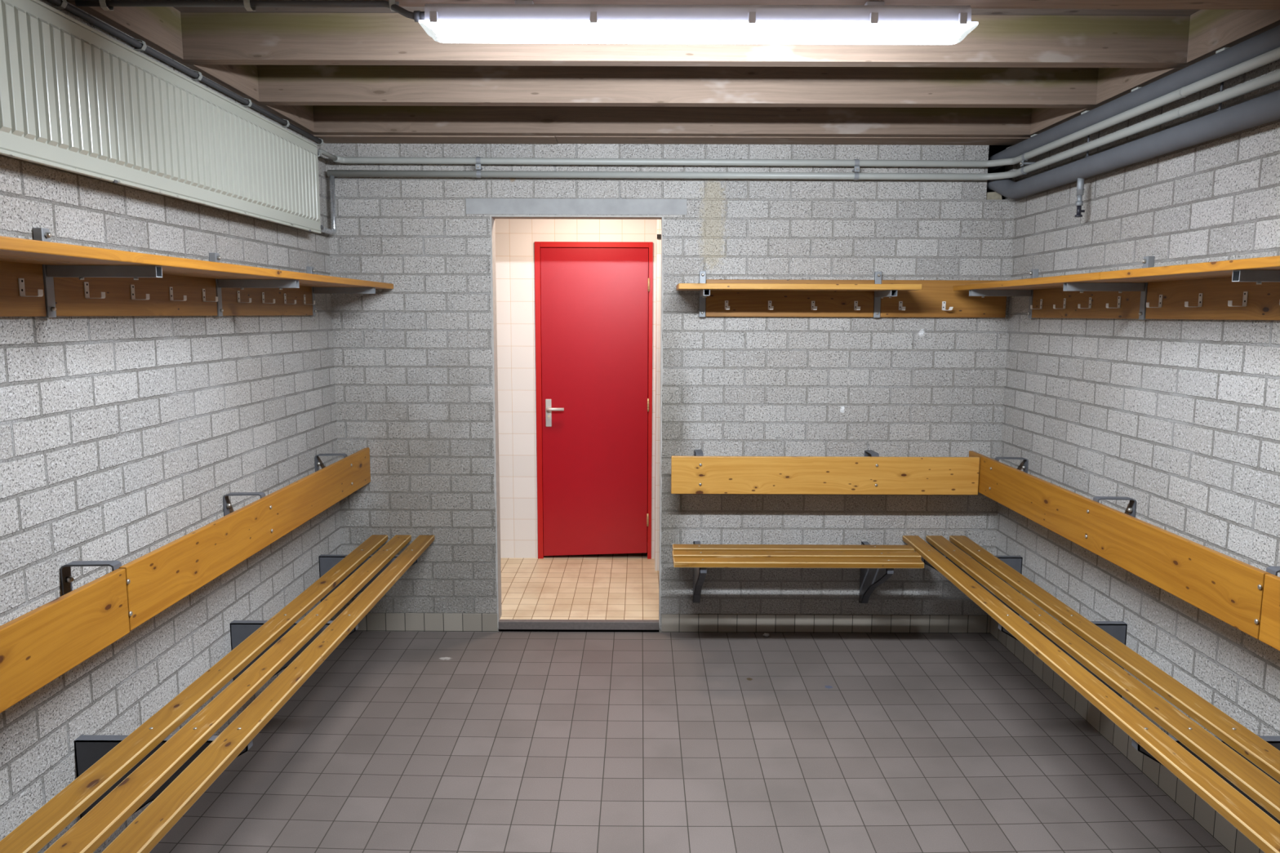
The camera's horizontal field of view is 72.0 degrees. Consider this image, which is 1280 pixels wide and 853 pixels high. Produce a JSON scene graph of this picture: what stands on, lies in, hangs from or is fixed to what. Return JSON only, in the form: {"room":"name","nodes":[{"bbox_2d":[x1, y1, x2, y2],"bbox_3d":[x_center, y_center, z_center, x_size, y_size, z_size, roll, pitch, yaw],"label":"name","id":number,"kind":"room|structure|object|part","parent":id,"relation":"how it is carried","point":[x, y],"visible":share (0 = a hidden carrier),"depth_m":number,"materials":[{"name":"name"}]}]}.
{"room":"changing room","nodes":[
{"label":"changing room","id":0,"kind":"room"},
{"bbox_2d":[0,0,343,852],"bbox_3d":[-1.652,0.265,1.651,0.100,2.672,6.005,0,7,0],"label":"wall","id":1,"kind":"structure","parent":0,"point":[122,438],"depth_m":2.81,"materials":[{"name":"grey brick"}]},
{"bbox_2d":[0,0,324,233],"bbox_3d":[-1.548,-0.961,2.960,0.098,0.409,2.424,0,7,0],"label":"radiator","id":2,"kind":"object","parent":1,"relation":"attached to","point":[75,98],"visible":1,"depth_m":2.62,"materials":[{"name":"white metal"}]},
{"bbox_2d":[46,0,323,145],"bbox_3d":[-1.579,-1.234,3.019,0.034,0.033,2.700,0,7,0],"label":"conduit","id":3,"kind":"object","parent":1,"relation":"attached to","point":[62,4],"visible":0.96,"depth_m":2.94,"materials":[{"name":"plastic"}]},
{"bbox_2d":[0,227,393,317],"bbox_3d":[-1.434,-0.375,2.088,0.330,0.235,4.935,0,7,0],"label":"coat rack","id":4,"kind":"object","parent":1,"relation":"attached to","point":[40,277],"visible":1,"depth_m":2.60,"materials":[{"name":"orange wood"}]},
{"bbox_3d":[-1.426,-0.413,2.345,0.289,0.030,0.030,0,7,0],"label":"arm","id":5,"kind":"part","parent":4,"relation":"part of","materials":[{"name":"metal"}]},
{"bbox_3d":[-1.425,-0.534,3.292,0.289,0.030,0.030,0,7,0],"label":"arm","id":6,"kind":"part","parent":4,"relation":"part of","materials":[{"name":"metal"}]},
{"bbox_3d":[-1.424,-0.655,4.244,0.289,0.030,0.030,0,7,0],"label":"arm","id":7,"kind":"part","parent":4,"relation":"part of","materials":[{"name":"metal"}]},
{"bbox_2d":[0,447,435,852],"bbox_3d":[-1.352,0.832,2.249,0.505,0.852,4.949,0,7,0],"label":"bench","id":8,"kind":"object","parent":1,"relation":"attached to","point":[117,775],"visible":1,"depth_m":2.53,"materials":[{"name":"brown wood"}]},
{"bbox_2d":[494,218,656,558],"bbox_3d":[-0.248,-0.357,5.913,3.300,2.564,0.100,0,7,0],"label":"wall","id":9,"kind":"structure","parent":0,"point":[515,238],"depth_m":5.85,"materials":[{"name":"white tile"}]},
{"bbox_2d":[534,241,653,559],"bbox_3d":[-0.306,-0.149,5.881,0.773,2.128,0.134,0,7,0],"label":"door","id":10,"kind":"structure","parent":9,"relation":"in","point":[593,300],"depth_m":5.87,"materials":[{"name":"red paint"}]},
{"bbox_3d":[-0.611,-0.091,5.880,0.040,0.186,0.008,0,7,0],"label":"handle plate","id":11,"kind":"part","parent":10,"relation":"part of","materials":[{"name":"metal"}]},
{"bbox_3d":[-0.562,-0.115,5.846,0.116,0.020,0.054,0,7,0],"label":"lever","id":12,"kind":"part","parent":10,"relation":"part of","materials":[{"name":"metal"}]},
{"bbox_2d":[499,552,658,619],"bbox_3d":[-0.252,0.972,5.667,3.300,0.050,1.725,0,7,0],"label":"floor","id":13,"kind":"structure","parent":0,"point":[615,586],"depth_m":5.38,"materials":[{"name":"beige tile"}]},
{"bbox_2d":[654,219,661,570],"bbox_3d":[0.752,-0.329,5.719,1.300,2.564,0.290,0,7,0],"label":"wall partition","id":14,"kind":"structure","parent":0,"point":[658,280],"depth_m":5.61,"materials":[{"name":"white paint"}]},
{"bbox_2d":[657,234,661,239],"bbox_3d":[0.123,-1.178,5.461,0.035,0.027,0.007,0,7,0],"label":"trim","id":15,"kind":"structure","parent":14,"relation":"attached to","point":[659,236],"depth_m":5.46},
{"bbox_2d":[324,143,1017,631],"bbox_3d":[0.155,-0.155,4.673,3.710,2.592,0.100,0,7,0],"label":"wall","id":16,"kind":"structure","parent":0,"point":[413,368],"depth_m":4.60,"materials":[{"name":"grey brick"}]},
{"bbox_2d":[355,613,497,631],"bbox_3d":[-1.185,1.067,4.777,0.825,0.112,0.006,0,7,0],"label":"baseboard","id":17,"kind":"structure","parent":16,"relation":"attached to","point":[371,622],"depth_m":4.77,"materials":[{"name":"tile"}]},
{"bbox_2d":[475,156,482,177],"bbox_3d":[-0.810,-1.304,4.438,0.026,0.102,0.077,0,7,0],"label":"clip","id":18,"kind":"object","parent":16,"relation":"attached to","point":[478,167],"visible":1,"depth_m":4.41,"materials":[{"name":"metal"}]},
{"bbox_2d":[489,215,502,627],"bbox_3d":[-0.769,0.001,4.694,0.012,2.191,0.106,0,7,0],"label":"trim","id":19,"kind":"structure","parent":16,"relation":"attached to","point":[493,277],"depth_m":4.67,"materials":[{"name":"paint"}]},
{"bbox_2d":[465,198,687,214],"bbox_3d":[-0.325,-1.124,4.503,1.130,0.079,0.012,0,7,0],"label":"door lintel","id":20,"kind":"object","parent":16,"relation":"attached to","point":[473,206],"depth_m":4.50,"materials":[{"name":"concrete"}]},
{"bbox_2d":[490,214,662,219],"bbox_3d":[-0.324,-1.083,4.553,0.882,0.010,0.103,0,7,0],"label":"trim","id":21,"kind":"structure","parent":16,"relation":"attached to","point":[495,216],"depth_m":4.50,"materials":[{"name":"paint"}]},
{"bbox_2d":[498,619,659,630],"bbox_3d":[-0.332,1.079,4.796,0.874,0.045,0.039,0,7,0],"label":"threshold","id":22,"kind":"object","parent":16,"relation":"attached to","point":[595,624],"depth_m":4.78,"materials":[{"name":"stone"}]},
{"bbox_2d":[658,216,663,628],"bbox_3d":[0.113,0.004,4.694,0.011,2.191,0.106,0,7,0],"label":"trim","id":23,"kind":"structure","parent":16,"relation":"attached to","point":[662,218],"depth_m":4.64,"materials":[{"name":"paint"}]},
{"bbox_2d":[312,134,1030,145],"bbox_3d":[0.160,-1.435,4.370,3.510,0.036,0.177,0,7,0],"label":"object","id":24,"kind":"object","parent":16,"relation":"on","point":[327,139],"visible":0.55,"depth_m":4.36,"materials":[{"name":"brown wood"}]},
{"bbox_2d":[671,449,979,603],"bbox_3d":[0.945,0.567,4.461,1.573,0.838,0.505,0,7,0],"label":"bench","id":25,"kind":"object","parent":16,"relation":"attached to","point":[871,473],"visible":1,"depth_m":4.50,"materials":[{"name":"brown wood"}]},
{"bbox_2d":[661,613,991,633],"bbox_3d":[1.009,1.075,4.776,1.783,0.112,0.006,0,7,0],"label":"baseboard","id":26,"kind":"structure","parent":16,"relation":"attached to","point":[670,623],"depth_m":4.77,"materials":[{"name":"tile"}]},
{"bbox_2d":[675,271,1006,317],"bbox_3d":[1.037,-0.660,4.391,1.703,0.235,0.330,0,7,0],"label":"coat rack","id":27,"kind":"object","parent":16,"relation":"attached to","point":[877,297],"visible":0.98,"depth_m":4.54,"materials":[{"name":"brown wood"}]},
{"bbox_3d":[0.322,-0.664,4.383,0.030,0.030,0.289,0,7,0],"label":"arm","id":28,"kind":"part","parent":27,"relation":"part of","materials":[{"name":"metal"}]},
{"bbox_3d":[1.224,-0.661,4.382,0.030,0.030,0.289,0,7,0],"label":"arm","id":29,"kind":"part","parent":27,"relation":"part of","materials":[{"name":"metal"}]},
{"bbox_2d":[852,159,859,180],"bbox_3d":[1.086,-1.292,4.438,0.026,0.102,0.077,0,7,0],"label":"clip","id":30,"kind":"object","parent":16,"relation":"attached to","point":[856,170],"visible":1,"depth_m":4.41,"materials":[{"name":"metal"}]},
{"bbox_2d":[986,191,1002,199],"bbox_3d":[1.811,-1.186,4.537,0.084,0.044,0.076,0,7,0],"label":"block","id":31,"kind":"object","parent":16,"relation":"on","point":[991,195],"visible":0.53,"depth_m":4.50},
{"bbox_2d":[986,145,1011,199],"bbox_3d":[1.851,-1.343,4.651,0.287,0.527,0.360,0,7,0],"label":"wall opening","id":32,"kind":"structure","parent":16,"relation":"in","point":[993,149],"depth_m":4.79,"materials":[{"name":"black"}]},
{"bbox_2d":[173,6,1199,15],"bbox_3d":[0.159,-1.238,1.508,3.710,0.050,6.105,0,7,0],"label":"ceiling","id":33,"kind":"structure","parent":0,"point":[182,9],"depth_m":2.96,"materials":[{"name":"brown wood"}]},
{"bbox_2d":[75,5,182,59],"bbox_3d":[-1.580,-1.298,2.739,0.040,0.155,0.525,0,7,0],"label":"board","id":34,"kind":"object","parent":33,"relation":"attached to","point":[159,27],"visible":0.85,"depth_m":2.81,"materials":[{"name":"brown wood"}]},
{"bbox_2d":[182,64,258,101],"bbox_3d":[-1.579,-1.374,3.332,0.040,0.155,0.535,0,7,0],"label":"board","id":35,"kind":"object","parent":33,"relation":"attached to","point":[242,80],"visible":0.39,"depth_m":3.40,"materials":[{"name":"brown wood"}]},
{"bbox_2d":[257,105,314,132],"bbox_3d":[-1.579,-1.451,3.935,0.040,0.155,0.545,0,7,0],"label":"board","id":36,"kind":"object","parent":33,"relation":"attached to","point":[300,116],"visible":0.38,"depth_m":4.01,"materials":[{"name":"brown wood"}]},
{"bbox_2d":[307,105,1032,137],"bbox_3d":[0.160,-1.484,4.239,3.518,0.155,0.066,0,7,0],"label":"joist","id":37,"kind":"object","parent":33,"relation":"attached to","point":[353,120],"visible":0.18,"depth_m":4.21,"materials":[{"name":"brown wood"}]},
{"bbox_2d":[66,0,1279,9],"bbox_3d":[0.159,-1.254,2.438,3.518,0.155,0.080,0,7,0],"label":"joist","id":38,"kind":"object","parent":33,"relation":"attached to","point":[975,4],"visible":0.73,"depth_m":2.44,"materials":[{"name":"brown wood"}]},
{"bbox_2d":[75,0,413,19],"bbox_3d":[-1.080,-1.141,2.410,0.951,0.070,0.086,0,7,0],"label":"conduit","id":39,"kind":"object","parent":38,"relation":"attached to","point":[250,5],"visible":1,"depth_m":2.42,"materials":[{"name":"plastic"}]},
{"bbox_2d":[413,0,977,44],"bbox_3d":[0.144,-1.106,2.400,1.506,0.128,0.159,0,7,0],"label":"lamp","id":40,"kind":"object","parent":38,"relation":"attached to","point":[524,21],"visible":1,"depth_m":2.34,"materials":[{"name":"grey plastic"}]},
{"bbox_2d":[419,22,977,44],"bbox_3d":[0.156,-1.057,2.386,1.483,0.033,0.108,0,7,0],"label":"diffuser","id":41,"kind":"object","parent":40,"relation":"attached to","point":[825,33],"depth_m":2.35,"materials":[{"name":"white plastic"}]},
{"bbox_2d":[251,65,1102,108],"bbox_3d":[0.160,-1.406,3.631,3.518,0.155,0.066,0,7,0],"label":"joist","id":42,"kind":"object","parent":33,"relation":"attached to","point":[278,85],"visible":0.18,"depth_m":3.60,"materials":[{"name":"brown wood"}]},
{"bbox_2d":[173,12,1195,67],"bbox_3d":[0.159,-1.330,3.033,3.518,0.155,0.066,0,7,0],"label":"joist","id":43,"kind":"object","parent":33,"relation":"attached to","point":[256,38],"visible":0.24,"depth_m":3.00,"materials":[{"name":"brown wood"}]},
{"bbox_2d":[1030,107,1093,134],"bbox_3d":[1.893,-1.439,3.935,0.051,0.155,0.545,0,7,0],"label":"board","id":44,"kind":"object","parent":33,"relation":"attached to","point":[1042,119],"visible":0.27,"depth_m":4.02,"materials":[{"name":"brown wood"}]},
{"bbox_2d":[1096,67,1184,104],"bbox_3d":[1.893,-1.362,3.332,0.051,0.155,0.535,0,7,0],"label":"board","id":45,"kind":"object","parent":33,"relation":"attached to","point":[1113,83],"visible":0.28,"depth_m":3.41,"materials":[{"name":"brown wood"}]},
{"bbox_2d":[1186,9,1279,62],"bbox_3d":[1.893,-1.286,2.738,0.051,0.155,0.525,0,7,0],"label":"board","id":46,"kind":"object","parent":33,"relation":"attached to","point":[1211,31],"visible":0.79,"depth_m":2.82,"materials":[{"name":"brown wood"}]},
{"bbox_2d":[149,631,1229,852],"bbox_3d":[0.149,1.522,1.860,3.510,0.062,5.905,0,7,0],"label":"floor","id":47,"kind":"structure","parent":0,"point":[397,742],"depth_m":3.46,"materials":[{"name":"grey tile"}]},
{"bbox_2d":[995,59,1279,736],"bbox_3d":[1.958,0.278,1.650,0.100,2.672,6.005,0,7,0],"label":"wall","id":48,"kind":"structure","parent":0,"point":[1180,419],"depth_m":3.23,"materials":[{"name":"grey brick"}]},
{"bbox_2d":[1019,151,1035,174],"bbox_3d":[1.865,-1.256,4.204,0.099,0.102,0.026,0,7,0],"label":"clip","id":49,"kind":"object","parent":48,"relation":"attached to","point":[1021,163],"visible":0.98,"depth_m":4.20,"materials":[{"name":"metal"}]},
{"bbox_2d":[317,47,1279,167],"bbox_3d":[0.164,-0.997,1.874,3.391,0.052,5.172,0,7,0],"label":"pipe","id":50,"kind":"object","parent":49,"relation":"attached to","point":[1273,55],"visible":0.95,"depth_m":4.41,"materials":[{"name":"grey metal"}]},
{"bbox_2d":[320,69,1279,235],"bbox_3d":[0.144,-0.798,1.900,3.431,0.324,5.172,0,7,0],"label":"pipe","id":51,"kind":"object","parent":49,"relation":"attached to","point":[1273,77],"visible":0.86,"depth_m":4.41,"materials":[{"name":"metal"}]},
{"bbox_2d":[1085,134,1089,157],"bbox_3d":[1.890,-1.175,3.680,0.047,0.160,0.016,0,7,0],"label":"hanger","id":52,"kind":"object","parent":48,"relation":"attached to","point":[1088,136],"visible":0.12,"depth_m":3.68,"materials":[{"name":"grey paint"}]},
{"bbox_2d":[986,89,1279,217],"bbox_3d":[1.846,-0.837,2.071,0.112,0.324,5.522,0,7,0],"label":"insulated pipe","id":53,"kind":"object","parent":52,"relation":"hanging from","point":[1265,108],"visible":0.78,"depth_m":3.14,"materials":[{"name":"grey plastic"}]},
{"bbox_2d":[902,450,1279,852],"bbox_3d":[1.655,0.842,2.248,0.505,0.838,4.949,0,7,0],"label":"bench","id":54,"kind":"object","parent":48,"relation":"attached to","point":[1235,770],"visible":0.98,"depth_m":2.86,"materials":[{"name":"brown wood"}]},
{"bbox_2d":[953,255,1279,319],"bbox_3d":[1.746,-0.359,2.047,0.330,0.235,4.855,0,7,0],"label":"coat rack","id":55,"kind":"object","parent":48,"relation":"attached to","point":[1242,289],"visible":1,"depth_m":3.08,"materials":[{"name":"orange wood"}]},
{"bbox_3d":[1.739,-0.644,4.252,0.289,0.030,0.030,0,7,0],"label":"arm","id":56,"kind":"part","parent":55,"relation":"part of","materials":[{"name":"metal"}]},
{"bbox_3d":[1.738,-0.523,3.299,0.289,0.030,0.030,0,7,0],"label":"arm","id":57,"kind":"part","parent":55,"relation":"part of","materials":[{"name":"metal"}]},
{"bbox_3d":[1.737,-0.402,2.353,0.289,0.030,0.030,0,7,0],"label":"arm","id":58,"kind":"part","parent":55,"relation":"part of","materials":[{"name":"metal"}]},
{"bbox_2d":[990,617,1264,852],"bbox_3d":[1.901,1.496,1.856,0.006,0.202,5.905,0,7,0],"label":"baseboard","id":59,"kind":"structure","parent":48,"relation":"attached to","point":[1220,828],"depth_m":3.37,"materials":[{"name":"tile"}]},
{"bbox_2d":[987,25,1279,173],"bbox_3d":[1.840,-1.052,2.043,0.115,0.102,5.521,0,7,0],"label":"insulated pipe","id":60,"kind":"object","parent":48,"relation":"attached to","point":[1225,58],"visible":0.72,"depth_m":3.12,"materials":[{"name":"grey plastic"}]},
{"bbox_2d":[1217,81,1224,111],"bbox_3d":[1.890,-1.067,2.836,0.047,0.160,0.016,0,7,0],"label":"hanger","id":61,"kind":"object","parent":48,"relation":"attached to","point":[1221,83],"visible":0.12,"depth_m":2.83,"materials":[{"name":"grey paint"}]}
]}

